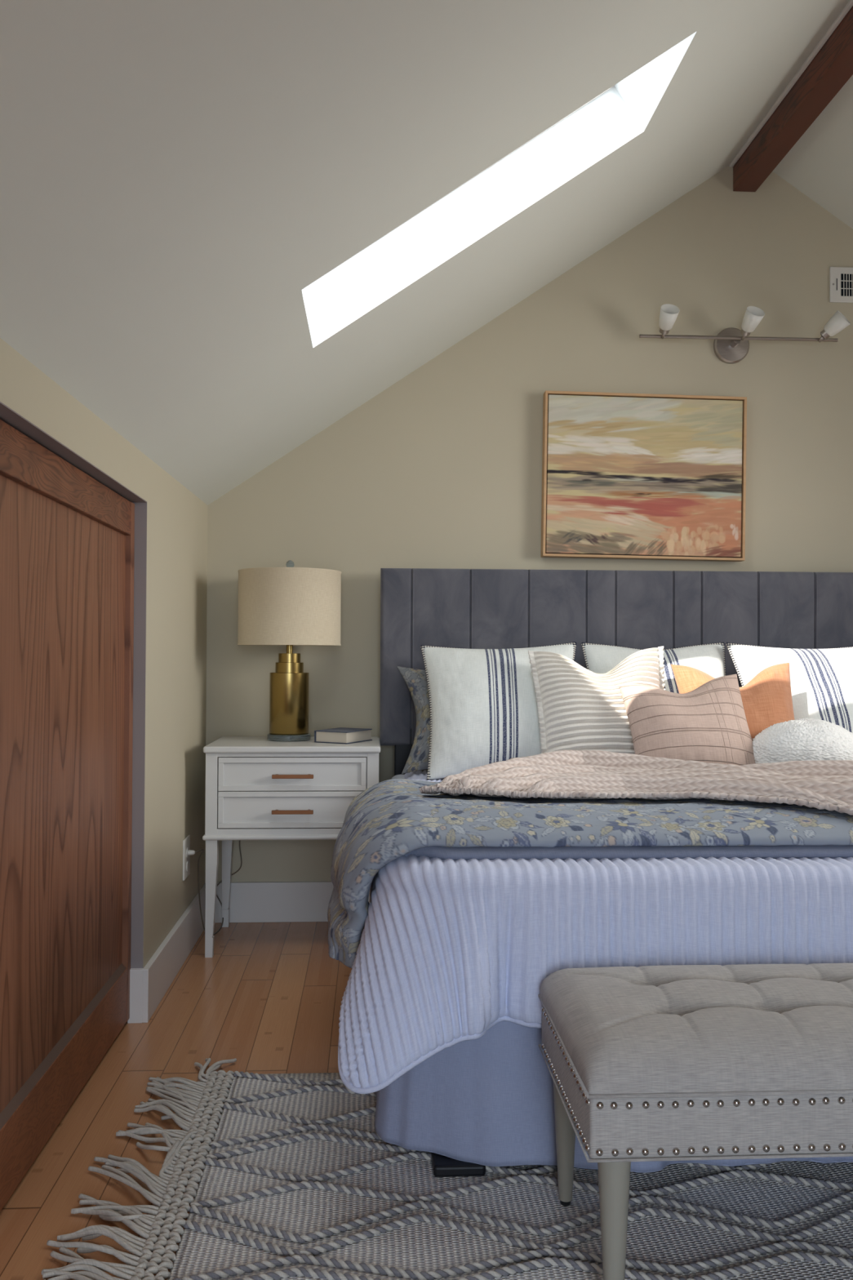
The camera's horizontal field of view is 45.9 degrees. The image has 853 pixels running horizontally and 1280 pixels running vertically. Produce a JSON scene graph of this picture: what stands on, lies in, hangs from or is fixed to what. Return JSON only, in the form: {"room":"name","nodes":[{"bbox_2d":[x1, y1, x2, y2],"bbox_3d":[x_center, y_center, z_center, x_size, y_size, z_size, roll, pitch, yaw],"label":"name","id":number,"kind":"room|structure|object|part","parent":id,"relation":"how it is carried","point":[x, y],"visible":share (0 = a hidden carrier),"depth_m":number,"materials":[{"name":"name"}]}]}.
{"room":"bedroom","nodes":[
{"label":"bedroom","id":0,"kind":"room"},
{"bbox_2d":[0,337,207,968],"bbox_3d":[-0.697,0.207,0.857,0.120,1.520,5.495,0,-1,-3],"label":"wall","id":1,"kind":"structure","parent":0,"point":[176,557],"depth_m":2.87,"materials":[{"name":"paint"}]},
{"bbox_2d":[0,419,134,1211],"bbox_3d":[-0.713,0.293,1.318,0.037,1.337,2.618,0,-1,-3],"label":"closet door","id":2,"kind":"structure","parent":1,"relation":"in","point":[67,539],"depth_m":2.04,"materials":[{"name":"brown wood"}]},
{"bbox_3d":[-0.715,0.892,1.292,0.036,0.138,2.584,0,-1,-3],"label":"rail","id":3,"kind":"part","parent":2,"relation":"part of","materials":[{"name":"brown wood"}]},
{"bbox_3d":[-0.710,-0.332,1.310,0.036,0.086,2.584,0,-1,-3],"label":"rail","id":4,"kind":"part","parent":2,"relation":"part of","materials":[{"name":"brown wood"}]},
{"bbox_2d":[0,401,146,1022],"bbox_3d":[-0.689,0.287,0.695,0.120,1.355,3.872,0,-1,-3],"label":"trim","id":5,"kind":"structure","parent":1,"relation":"attached to","point":[8,415],"depth_m":2.63,"materials":[{"name":"paint"}]},
{"bbox_2d":[127,883,205,1022],"bbox_3d":[-0.775,0.930,3.100,0.052,0.138,0.988,0,-1,-3],"label":"baseboard","id":6,"kind":"structure","parent":1,"relation":"attached to","point":[148,984],"depth_m":2.83,"materials":[{"name":"paint"}]},
{"bbox_2d":[182,835,190,880],"bbox_3d":[-0.766,0.694,3.214,0.008,0.127,0.098,0,-1,-3],"label":"wall outlet","id":7,"kind":"object","parent":1,"relation":"attached to","point":[186,842],"visible":0.98,"depth_m":3.20,"materials":[{"name":"white plastic"}]},
{"bbox_2d":[186,861,188,871],"bbox_3d":[-0.763,0.723,3.215,0.002,0.032,0.032,0,-1,-3],"label":"socket","id":8,"kind":"object","parent":7,"relation":"attached to","point":[187,862],"depth_m":3.20,"materials":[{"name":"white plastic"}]},
{"bbox_2d":[0,921,351,1279],"bbox_3d":[1.255,1.037,0.953,4.398,0.120,5.795,0,-1,-3],"label":"floor","id":9,"kind":"structure","parent":0,"point":[268,997],"depth_m":2.41,"materials":[{"name":"brown wood"}]},
{"bbox_2d":[202,736,380,957],"bbox_3d":[-0.437,0.672,3.371,0.560,0.665,0.413,0,-1,-3],"label":"nightstand","id":10,"kind":"object","parent":9,"relation":"on","point":[257,788],"visible":0.73,"depth_m":3.19,"materials":[{"name":"white paint"}]},
{"bbox_3d":[-0.680,0.815,3.193,0.036,0.372,0.036,0,-1,-3],"label":"leg","id":11,"kind":"part","parent":10,"relation":"part of","materials":[{"name":"white paint"}]},
{"bbox_3d":[-0.699,0.820,3.536,0.036,0.372,0.036,0,-1,-3],"label":"leg","id":12,"kind":"part","parent":10,"relation":"part of","materials":[{"name":"white paint"}]},
{"bbox_2d":[187,560,341,934],"bbox_3d":[-0.533,0.367,3.413,0.480,1.279,0.376,0,-1,-3],"label":"table lamp","id":13,"kind":"object","parent":10,"relation":"on","point":[290,606],"visible":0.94,"depth_m":3.31,"materials":[{"name":"beige fabric"}]},
{"bbox_3d":[-0.612,0.667,3.406,0.290,0.678,0.367,0,-1,-3],"label":"cord","id":14,"kind":"part","parent":13,"relation":"part of","materials":[{"name":"brown plastic"}]},
{"bbox_3d":[-0.467,-0.108,3.436,0.350,0.252,0.350,0,-1,-3],"label":"lamp shade","id":15,"kind":"part","parent":13,"relation":"part of","materials":[{"name":"fabric"}]},
{"bbox_3d":[-0.437,0.628,3.378,0.560,0.016,0.397,0,-1,-3],"label":"moulding","id":16,"kind":"part","parent":10,"relation":"part of","materials":[{"name":"white paint"}]},
{"bbox_3d":[-0.426,0.538,3.204,0.466,0.115,0.029,0,-1,-3],"label":"drawer","id":17,"kind":"part","parent":10,"relation":"part of","materials":[{"name":"white paint"}]},
{"bbox_3d":[-0.426,0.426,3.206,0.466,0.106,0.029,0,-1,-3],"label":"drawer","id":18,"kind":"part","parent":10,"relation":"part of","materials":[{"name":"white paint"}]},
{"bbox_3d":[-0.423,0.543,3.183,0.130,0.012,0.031,0,-1,-3],"label":"handle","id":19,"kind":"part","parent":10,"relation":"part of","materials":[{"name":"brown wood"}]},
{"bbox_3d":[-0.422,0.431,3.184,0.130,0.012,0.031,0,-1,-3],"label":"handle","id":20,"kind":"part","parent":10,"relation":"part of","materials":[{"name":"brown wood"}]},
{"bbox_2d":[314,727,372,743],"bbox_3d":[-0.278,0.320,3.379,0.127,0.039,0.165,0,-1,27],"label":"book","id":21,"kind":"object","parent":10,"relation":"on","point":[340,735],"visible":1,"depth_m":3.32,"materials":[{"name":"paper"}]},
{"bbox_2d":[40,1057,852,1279],"bbox_3d":[0.804,0.968,1.481,2.823,0.028,1.897,0,-1,-3],"label":"area rug","id":22,"kind":"object","parent":9,"relation":"on","point":[297,1180],"visible":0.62,"depth_m":1.71,"materials":[{"name":"grey fabric"}]},
{"bbox_3d":[-0.510,0.964,1.506,0.156,0.021,0.097,0,-1,-3],"label":"fringe cord","id":23,"kind":"part","parent":22,"relation":"part of","materials":[{"name":"grey fabric"}]},
{"bbox_3d":[-0.499,0.964,1.511,0.151,0.021,0.032,0,-1,19],"label":"fringe cord","id":24,"kind":"part","parent":22,"relation":"part of","materials":[{"name":"grey fabric"}]},
{"bbox_3d":[-0.509,0.964,1.515,0.152,0.022,0.067,0,-1,-3],"label":"fringe cord","id":25,"kind":"part","parent":22,"relation":"part of","materials":[{"name":"grey fabric"}]},
{"bbox_3d":[-0.506,0.962,1.531,0.145,0.025,0.050,0,-1,-3],"label":"fringe cord","id":26,"kind":"part","parent":22,"relation":"part of","materials":[{"name":"grey fabric"}]},
{"bbox_3d":[-0.517,0.963,1.555,0.170,0.024,0.030,0,-1,20],"label":"fringe cord","id":27,"kind":"part","parent":22,"relation":"part of","materials":[{"name":"grey fabric"}]},
{"bbox_3d":[-0.524,0.963,1.588,0.186,0.025,0.016,0,-1,20],"label":"fringe cord","id":28,"kind":"part","parent":22,"relation":"part of","materials":[{"name":"grey fabric"}]},
{"bbox_3d":[-0.512,0.965,1.558,0.172,0.021,0.024,0,-1,29],"label":"fringe cord","id":29,"kind":"part","parent":22,"relation":"part of","materials":[{"name":"grey fabric"}]},
{"bbox_3d":[-0.518,0.963,1.605,0.161,0.025,0.082,0,-1,-3],"label":"fringe cord","id":30,"kind":"part","parent":22,"relation":"part of","materials":[{"name":"grey fabric"}]},
{"bbox_3d":[-0.514,0.964,1.616,0.167,0.024,0.023,0,-1,19],"label":"fringe cord","id":31,"kind":"part","parent":22,"relation":"part of","materials":[{"name":"grey fabric"}]},
{"bbox_3d":[-0.515,0.963,1.617,0.152,0.025,0.058,0,-1,-3],"label":"fringe cord","id":32,"kind":"part","parent":22,"relation":"part of","materials":[{"name":"grey fabric"}]},
{"bbox_3d":[-0.481,0.964,1.511,0.099,0.021,0.013,0,-1,15],"label":"fringe cord","id":33,"kind":"part","parent":22,"relation":"part of","materials":[{"name":"grey fabric"}]},
{"bbox_3d":[-0.495,0.964,1.575,0.133,0.023,0.016,0,-1,28],"label":"fringe cord","id":34,"kind":"part","parent":22,"relation":"part of","materials":[{"name":"grey fabric"}]},
{"bbox_3d":[-0.515,0.966,1.676,0.191,0.021,0.032,0,-1,32],"label":"fringe cord","id":35,"kind":"part","parent":22,"relation":"part of","materials":[{"name":"grey fabric"}]},
{"bbox_3d":[-0.498,0.964,1.625,0.126,0.025,0.018,0,-1,15],"label":"fringe cord","id":36,"kind":"part","parent":22,"relation":"part of","materials":[{"name":"grey fabric"}]},
{"bbox_3d":[-0.524,0.967,1.705,0.165,0.021,0.014,0,-1,9],"label":"fringe cord","id":37,"kind":"part","parent":22,"relation":"part of","materials":[{"name":"grey fabric"}]},
{"bbox_3d":[-0.513,0.966,1.673,0.171,0.022,0.015,0,-1,32],"label":"fringe cord","id":38,"kind":"part","parent":22,"relation":"part of","materials":[{"name":"grey fabric"}]},
{"bbox_3d":[-0.518,0.967,1.703,0.183,0.021,0.022,0,-1,31],"label":"fringe cord","id":39,"kind":"part","parent":22,"relation":"part of","materials":[{"name":"grey fabric"}]},
{"bbox_3d":[-0.529,0.967,1.723,0.176,0.021,0.029,0,-1,21],"label":"fringe cord","id":40,"kind":"part","parent":22,"relation":"part of","materials":[{"name":"grey fabric"}]},
{"bbox_3d":[-0.534,0.968,1.791,0.223,0.021,0.015,0,-1,38],"label":"fringe cord","id":41,"kind":"part","parent":22,"relation":"part of","materials":[{"name":"grey fabric"}]},
{"bbox_3d":[-0.500,0.965,1.679,0.115,0.024,0.034,0,-1,13],"label":"fringe cord","id":42,"kind":"part","parent":22,"relation":"part of","materials":[{"name":"grey fabric"}]},
{"bbox_3d":[-0.535,0.968,1.821,0.171,0.021,0.160,0,-1,-3],"label":"fringe cord","id":43,"kind":"part","parent":22,"relation":"part of","materials":[{"name":"grey fabric"}]},
{"bbox_3d":[-0.523,0.968,1.787,0.018,0.021,0.217,1,-1,-44],"label":"fringe cord","id":44,"kind":"part","parent":22,"relation":"part of","materials":[{"name":"grey fabric"}]},
{"bbox_3d":[-0.490,0.966,1.677,0.122,0.021,0.023,0,-1,37],"label":"fringe cord","id":45,"kind":"part","parent":22,"relation":"part of","materials":[{"name":"grey fabric"}]},
{"bbox_3d":[-0.517,0.967,1.811,0.206,0.023,0.028,-1,-1,44],"label":"fringe cord","id":46,"kind":"part","parent":22,"relation":"part of","materials":[{"name":"grey fabric"}]},
{"bbox_3d":[-0.527,0.967,1.822,0.203,0.024,0.017,0,-1,40],"label":"fringe cord","id":47,"kind":"part","parent":22,"relation":"part of","materials":[{"name":"grey fabric"}]},
{"bbox_3d":[-0.525,0.967,1.835,0.201,0.025,0.017,0,-1,42],"label":"fringe cord","id":48,"kind":"part","parent":22,"relation":"part of","materials":[{"name":"grey fabric"}]},
{"bbox_3d":[-0.491,0.966,1.692,0.114,0.022,0.019,0,-1,34],"label":"fringe cord","id":49,"kind":"part","parent":22,"relation":"part of","materials":[{"name":"grey fabric"}]},
{"bbox_3d":[-0.508,0.968,1.819,0.140,0.021,0.021,0,-1,31],"label":"fringe cord","id":50,"kind":"part","parent":22,"relation":"part of","materials":[{"name":"grey fabric"}]},
{"bbox_3d":[-0.536,0.970,1.962,0.167,0.021,0.022,0,-1,21],"label":"fringe cord","id":51,"kind":"part","parent":22,"relation":"part of","materials":[{"name":"white fabric"}]},
{"bbox_3d":[-0.535,0.969,1.973,0.162,0.024,0.014,0,-1,16],"label":"fringe cord","id":52,"kind":"part","parent":22,"relation":"part of","materials":[{"name":"white fabric"}]},
{"bbox_3d":[-0.526,0.970,1.958,0.138,0.022,0.100,0,-1,-3],"label":"fringe cord","id":53,"kind":"part","parent":22,"relation":"part of","materials":[{"name":"white fabric"}]},
{"bbox_3d":[-0.528,0.970,1.979,0.140,0.023,0.022,0,-1,9],"label":"fringe cord","id":54,"kind":"part","parent":22,"relation":"part of","materials":[{"name":"white fabric"}]},
{"bbox_3d":[-0.532,0.971,1.992,0.161,0.021,0.017,0,-1,26],"label":"fringe cord","id":55,"kind":"part","parent":22,"relation":"part of","materials":[{"name":"white fabric"}]},
{"bbox_3d":[-0.513,0.968,1.916,0.119,0.025,0.032,0,-1,25],"label":"fringe cord","id":56,"kind":"part","parent":22,"relation":"part of","materials":[{"name":"white fabric"}]},
{"bbox_3d":[-0.504,0.970,1.942,0.102,0.022,0.017,0,-1,24],"label":"fringe cord","id":57,"kind":"part","parent":22,"relation":"part of","materials":[{"name":"white fabric"}]},
{"bbox_3d":[-0.531,0.970,2.051,0.179,0.025,0.024,0,-1,36],"label":"fringe cord","id":58,"kind":"part","parent":22,"relation":"part of","materials":[{"name":"white fabric"}]},
{"bbox_3d":[-0.513,0.969,1.958,0.022,0.023,0.182,1,-1,-36],"label":"fringe cord","id":59,"kind":"part","parent":22,"relation":"part of","materials":[{"name":"white fabric"}]},
{"bbox_3d":[-0.534,0.972,2.092,0.157,0.022,0.030,0,-1,20],"label":"fringe cord","id":60,"kind":"part","parent":22,"relation":"part of","materials":[{"name":"white fabric"}]},
{"bbox_3d":[-0.527,0.972,2.074,0.168,0.021,0.034,0,-1,34],"label":"fringe cord","id":61,"kind":"part","parent":22,"relation":"part of","materials":[{"name":"white fabric"}]},
{"bbox_3d":[-0.480,0.969,1.863,0.030,0.022,0.127,0,-1,-16],"label":"fringe cord","id":62,"kind":"part","parent":22,"relation":"part of","materials":[{"name":"grey fabric"}]},
{"bbox_3d":[-0.536,0.970,2.063,0.186,0.025,0.021,0,-1,40],"label":"fringe cord","id":63,"kind":"part","parent":22,"relation":"part of","materials":[{"name":"white fabric"}]},
{"bbox_3d":[-0.469,0.969,1.862,0.033,0.022,0.140,0,-1,-3],"label":"fringe cord","id":64,"kind":"part","parent":22,"relation":"part of","materials":[{"name":"grey fabric"}]},
{"bbox_3d":[-0.526,0.972,2.056,0.019,0.021,0.196,1,-1,-40],"label":"fringe cord","id":65,"kind":"part","parent":22,"relation":"part of","materials":[{"name":"white fabric"}]},
{"bbox_3d":[-0.479,0.969,1.878,0.030,0.021,0.132,0,-1,-14],"label":"fringe cord","id":66,"kind":"part","parent":22,"relation":"part of","materials":[{"name":"grey fabric"}]},
{"bbox_3d":[-0.530,0.971,2.089,0.163,0.024,0.020,0,-1,38],"label":"fringe cord","id":67,"kind":"part","parent":22,"relation":"part of","materials":[{"name":"white fabric"}]},
{"bbox_3d":[-0.469,0.968,1.883,0.033,0.024,0.111,0,-1,-3],"label":"fringe cord","id":68,"kind":"part","parent":22,"relation":"part of","materials":[{"name":"white fabric"}]},
{"bbox_3d":[-0.541,0.973,2.132,0.187,0.022,0.023,0,-1,39],"label":"fringe cord","id":69,"kind":"part","parent":22,"relation":"part of","materials":[{"name":"white fabric"}]},
{"bbox_3d":[-0.540,0.973,2.144,0.183,0.021,0.017,0,-1,38],"label":"fringe cord","id":70,"kind":"part","parent":22,"relation":"part of","materials":[{"name":"white fabric"}]},
{"bbox_3d":[-0.482,0.969,1.912,0.030,0.024,0.130,0,-1,-15],"label":"fringe cord","id":71,"kind":"part","parent":22,"relation":"part of","materials":[{"name":"white fabric"}]},
{"bbox_3d":[-0.479,0.969,1.918,0.029,0.021,0.116,0,-1,-14],"label":"fringe cord","id":72,"kind":"part","parent":22,"relation":"part of","materials":[{"name":"white fabric"}]},
{"bbox_3d":[-0.543,0.973,2.173,0.178,0.021,0.017,0,-1,34],"label":"fringe cord","id":73,"kind":"part","parent":22,"relation":"part of","materials":[{"name":"white fabric"}]},
{"bbox_3d":[-0.527,0.973,2.138,0.025,0.021,0.189,1,-1,-41],"label":"fringe cord","id":74,"kind":"part","parent":22,"relation":"part of","materials":[{"name":"white fabric"}]},
{"bbox_3d":[-0.542,0.973,2.170,0.188,0.021,0.024,0,-1,41],"label":"fringe cord","id":75,"kind":"part","parent":22,"relation":"part of","materials":[{"name":"white fabric"}]},
{"bbox_3d":[-0.546,0.974,2.203,0.174,0.021,0.017,0,-1,31],"label":"fringe cord","id":76,"kind":"part","parent":22,"relation":"part of","materials":[{"name":"white fabric"}]},
{"bbox_3d":[-0.502,0.972,2.046,0.086,0.021,0.016,0,-1,24],"label":"fringe cord","id":77,"kind":"part","parent":22,"relation":"part of","materials":[{"name":"white fabric"}]},
{"bbox_3d":[-0.534,0.972,2.178,0.144,0.024,0.016,0,-1,25],"label":"fringe cord","id":78,"kind":"part","parent":22,"relation":"part of","materials":[{"name":"white fabric"}]},
{"bbox_3d":[-0.541,0.974,2.187,0.177,0.021,0.027,0,-1,40],"label":"fringe cord","id":79,"kind":"part","parent":22,"relation":"part of","materials":[{"name":"white fabric"}]},
{"bbox_3d":[-0.537,0.973,2.212,0.144,0.022,0.014,0,-1,23],"label":"fringe cord","id":80,"kind":"part","parent":22,"relation":"part of","materials":[{"name":"white fabric"}]},
{"bbox_3d":[-0.540,0.972,2.206,0.154,0.026,0.018,0,-1,28],"label":"fringe cord","id":81,"kind":"part","parent":22,"relation":"part of","materials":[{"name":"white fabric"}]},
{"bbox_3d":[-0.456,0.968,1.936,0.025,0.025,0.118,0,-1,9],"label":"fringe cord","id":82,"kind":"part","parent":22,"relation":"part of","materials":[{"name":"white fabric"}]},
{"bbox_3d":[-0.521,0.973,2.146,0.025,0.021,0.142,1,-1,-45],"label":"fringe cord","id":83,"kind":"part","parent":22,"relation":"part of","materials":[{"name":"white fabric"}]},
{"bbox_3d":[-0.510,0.975,2.268,0.027,0.021,0.142,1,-1,-24],"label":"fringe cord","id":84,"kind":"part","parent":22,"relation":"part of","materials":[{"name":"white fabric"}]},
{"bbox_3d":[-0.503,0.974,2.292,0.029,0.024,0.133,0,-1,-16],"label":"fringe cord","id":85,"kind":"part","parent":22,"relation":"part of","materials":[{"name":"white fabric"}]},
{"bbox_3d":[-0.483,0.975,2.279,0.021,0.021,0.119,0,-1,-1],"label":"fringe cord","id":86,"kind":"part","parent":22,"relation":"part of","materials":[{"name":"white fabric"}]},
{"bbox_3d":[-0.472,0.975,2.303,0.026,0.022,0.119,0,-1,15],"label":"fringe cord","id":87,"kind":"part","parent":22,"relation":"part of","materials":[{"name":"white fabric"}]},
{"bbox_2d":[538,963,852,1279],"bbox_3d":[0.889,0.762,1.612,1.368,0.419,0.412,0,-1,-3],"label":"bench","id":88,"kind":"object","parent":22,"relation":"on","point":[741,1061],"visible":1,"depth_m":1.40,"materials":[{"name":"fabric"}]},
{"bbox_3d":[0.240,0.841,1.738,0.047,0.245,0.047,0,-1,-3],"label":"leg","id":89,"kind":"part","parent":88,"relation":"part of","materials":[{"name":"paint"}]},
{"bbox_3d":[0.263,0.837,1.413,0.047,0.245,0.047,0,-1,-3],"label":"leg","id":90,"kind":"part","parent":88,"relation":"part of","materials":[{"name":"paint"}]},
{"bbox_2d":[539,963,852,1094],"bbox_3d":[0.891,0.593,1.614,1.366,0.080,0.410,0,-1,-3],"label":"cushion","id":91,"kind":"object","parent":88,"relation":"on","point":[741,1028],"depth_m":1.46,"materials":[{"name":"fabric"}]},
{"bbox_3d":[0.890,0.676,1.613,1.357,0.089,0.398,0,-1,-3],"label":"seat frame","id":92,"kind":"part","parent":88,"relation":"part of","materials":[{"name":"fabric"}]},
{"bbox_2d":[379,568,852,1177],"bbox_3d":[0.827,0.371,2.745,1.892,1.259,1.749,0,-1,-3],"label":"bed","id":93,"kind":"object","parent":9,"relation":"on","point":[453,608],"visible":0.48,"depth_m":3.54,"materials":[{"name":"fabric"}]},
{"bbox_3d":[0.828,0.577,2.729,1.830,0.248,1.585,0,-1,-3],"label":"mattress","id":94,"kind":"part","parent":93,"relation":"part of","materials":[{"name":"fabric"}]},
{"bbox_3d":[-0.075,0.658,3.520,0.075,0.700,0.045,0,-1,-3],"label":"headboard post","id":95,"kind":"part","parent":93,"relation":"part of","materials":[{"name":"grey fabric"}]},
{"bbox_2d":[337,769,852,1093],"bbox_3d":[0.814,0.607,2.599,2.031,0.372,1.679,0,-1,-3],"label":"quilt","id":96,"kind":"object","parent":93,"relation":"on","point":[449,951],"visible":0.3,"depth_m":1.81,"materials":[{"name":"fabric"}]},
{"bbox_2d":[396,666,430,773],"bbox_3d":[0.199,0.257,3.359,0.594,0.360,0.227,0,-1,-3],"label":"sham","id":97,"kind":"object","parent":96,"relation":"on","point":[415,680],"visible":0.18,"depth_m":3.31,"materials":[{"name":"fabric"}]},
{"bbox_2d":[420,641,577,780],"bbox_3d":[0.253,0.219,3.239,0.537,0.433,0.302,0,-1,-3],"label":"striped pillow","id":98,"kind":"object","parent":96,"relation":"on","point":[483,708],"visible":0.71,"depth_m":3.16,"materials":[{"name":"fabric"}]},
{"bbox_2d":[327,778,852,968],"bbox_3d":[0.773,0.496,2.405,1.997,0.311,0.946,0,-1,-3],"label":"duvet","id":99,"kind":"object","parent":96,"relation":"on","point":[391,820],"visible":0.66,"depth_m":1.95,"materials":[{"name":"fabric"}]},
{"bbox_2d":[418,750,852,815],"bbox_3d":[0.893,0.331,2.313,1.726,0.120,0.698,0,-1,13],"label":"knitted throw","id":100,"kind":"object","parent":99,"relation":"on","point":[828,784],"visible":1,"depth_m":2.25,"materials":[{"name":"fabric"}]},
{"bbox_2d":[618,673,755,765],"bbox_3d":[0.773,0.263,2.935,0.380,0.324,0.216,0,-1,-3],"label":"linen pillow","id":101,"kind":"object","parent":99,"relation":"on","point":[708,723],"visible":0.8,"depth_m":2.89,"materials":[{"name":"pink fabric"}]},
{"bbox_2d":[528,645,666,754],"bbox_3d":[0.552,0.225,3.100,0.446,0.417,0.266,0,-1,-3],"label":"pleated pillow","id":102,"kind":"object","parent":96,"relation":"on","point":[580,708],"visible":0.55,"depth_m":3.07,"materials":[{"name":"fabric"}]},
{"bbox_2d":[580,642,726,693],"bbox_3d":[0.782,0.222,3.320,0.501,0.435,0.259,0,-1,-3],"label":"striped pillow","id":103,"kind":"object","parent":96,"relation":"on","point":[709,659],"visible":0.32,"depth_m":3.38,"materials":[{"name":"fabric"}]},
{"bbox_2d":[671,662,795,740],"bbox_3d":[0.961,0.250,3.072,0.370,0.362,0.222,0,-1,-3],"label":"velvet pillow","id":104,"kind":"object","parent":96,"relation":"on","point":[766,699],"visible":0.37,"depth_m":3.07,"materials":[{"name":"orange fabric"}]},
{"bbox_2d":[725,642,852,732],"bbox_3d":[1.288,0.224,3.297,0.538,0.434,0.301,0,-1,-3],"label":"striped pillow","id":105,"kind":"object","parent":96,"relation":"on","point":[821,680],"visible":0.46,"depth_m":3.29,"materials":[{"name":"fabric"}]},
{"bbox_2d":[752,717,852,763],"bbox_3d":[1.094,0.336,2.889,0.311,0.222,0.306,1,-1,-42],"label":"cushion","id":106,"kind":"object","parent":96,"relation":"on","point":[806,739],"visible":0.56,"depth_m":2.80,"materials":[{"name":"fabric"}]},
{"bbox_2d":[374,1021,852,1173],"bbox_3d":[0.832,0.737,2.654,1.938,0.475,1.691,0,-1,-3],"label":"bed skirt","id":107,"kind":"object","parent":93,"relation":"on","point":[488,1100],"visible":0.16,"depth_m":1.83,"materials":[{"name":"fabric"}]},
{"bbox_3d":[0.782,0.064,3.584,1.892,0.619,0.078,0,-1,-3],"label":"headboard","id":108,"kind":"part","parent":93,"relation":"part of","materials":[{"name":"fabric"}]},
{"bbox_2d":[0,0,849,505],"bbox_3d":[0.261,-1.168,0.930,2.167,1.637,5.695,0,-1,-3],"label":"ceiling","id":109,"kind":"structure","parent":0,"point":[175,175],"depth_m":1.84,"materials":[{"name":"paint"}]},
{"bbox_2d":[302,31,697,347],"bbox_3d":[0.101,-1.158,2.473,1.000,0.779,0.443,0,-1,-3],"label":"window","id":110,"kind":"structure","parent":109,"relation":"attached to","point":[623,112],"depth_m":2.69,"materials":[{"name":"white glass"}]},
{"bbox_3d":[0.060,-1.218,2.471,0.919,0.659,0.443,0,-1,-3],"label":"frame","id":111,"kind":"part","parent":110,"relation":"part of","materials":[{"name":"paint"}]},
{"bbox_2d":[204,165,852,883],"bbox_3d":[1.182,-0.455,3.783,4.188,2.946,0.120,0,-1,-3],"label":"wall","id":112,"kind":"structure","parent":0,"point":[442,468],"depth_m":3.69,"materials":[{"name":"paint"}]},
{"bbox_2d":[214,880,333,923],"bbox_3d":[1.187,0.946,3.695,3.932,0.142,0.015,0,-1,-3],"label":"baseboard","id":113,"kind":"structure","parent":112,"relation":"attached to","point":[250,901],"depth_m":3.59,"materials":[{"name":"paint"}]},
{"bbox_2d":[541,390,746,561],"bbox_3d":[0.794,-0.595,3.674,0.758,0.617,0.047,1,-1,-3],"label":"framed painting","id":114,"kind":"object","parent":112,"relation":"attached to","point":[625,476],"visible":1,"depth_m":3.66,"materials":[{"name":"paint"}]},
{"bbox_2d":[639,303,850,364],"bbox_3d":[1.144,-1.106,3.634,0.750,0.165,0.192,0,-1,-3],"label":"wall light","id":115,"kind":"object","parent":112,"relation":"attached to","point":[731,344],"visible":1,"depth_m":3.63,"materials":[{"name":"silver metal"}]},
{"bbox_3d":[0.857,-1.147,3.568,0.067,0.088,0.090,0,-1,-3],"label":"lamp shade","id":116,"kind":"part","parent":115,"relation":"part of","materials":[{"name":"white glass"}]},
{"bbox_3d":[1.129,-1.088,3.694,0.131,0.131,0.070,0,-1,-3],"label":"wall plate","id":117,"kind":"part","parent":115,"relation":"part of","materials":[{"name":"silver metal"}]},
{"bbox_3d":[1.164,-1.145,3.586,0.068,0.088,0.090,0,-1,-3],"label":"lamp shade","id":118,"kind":"part","parent":115,"relation":"part of","materials":[{"name":"white glass"}]},
{"bbox_3d":[1.473,-1.138,3.614,0.090,0.086,0.066,0,-1,34],"label":"lamp shade","id":119,"kind":"part","parent":115,"relation":"part of","materials":[{"name":"white glass"}]},
{"bbox_2d":[728,0,852,167],"bbox_3d":[1.282,-1.799,0.995,0.016,0.012,5.494,0,-1,-3],"label":"trim","id":120,"kind":"structure","parent":112,"relation":"attached to","point":[850,4],"depth_m":3.16,"materials":[{"name":"paint"}]},
{"bbox_2d":[733,6,852,191],"bbox_3d":[1.332,-1.772,0.998,0.084,0.136,5.494,0,-1,-3],"label":"ceiling beam","id":121,"kind":"structure","parent":112,"relation":"attached to","point":[831,68],"depth_m":3.21,"materials":[{"name":"brown wood"}]},
{"bbox_2d":[829,266,852,302],"bbox_3d":[1.617,-1.323,3.755,0.230,0.132,0.009,0,-1,-3],"label":"air vent","id":122,"kind":"object","parent":112,"relation":"in","point":[841,278],"visible":1,"depth_m":3.75,"materials":[{"name":"white plastic"}]},
{"bbox_2d":[840,273,852,296],"bbox_3d":[1.617,-1.323,3.755,0.146,0.086,0.004,0,-1,-3],"label":"grille","id":123,"kind":"object","parent":122,"relation":"attached to","point":[846,279],"depth_m":3.75,"materials":[{"name":"white plastic"}]},
{"bbox_2d":[773,75,852,228],"bbox_3d":[2.421,-1.208,1.050,2.161,1.536,5.695,0,-1,-3],"label":"ceiling","id":124,"kind":"structure","parent":0,"point":[820,165],"depth_m":3.54,"materials":[{"name":"paint"}]}
]}

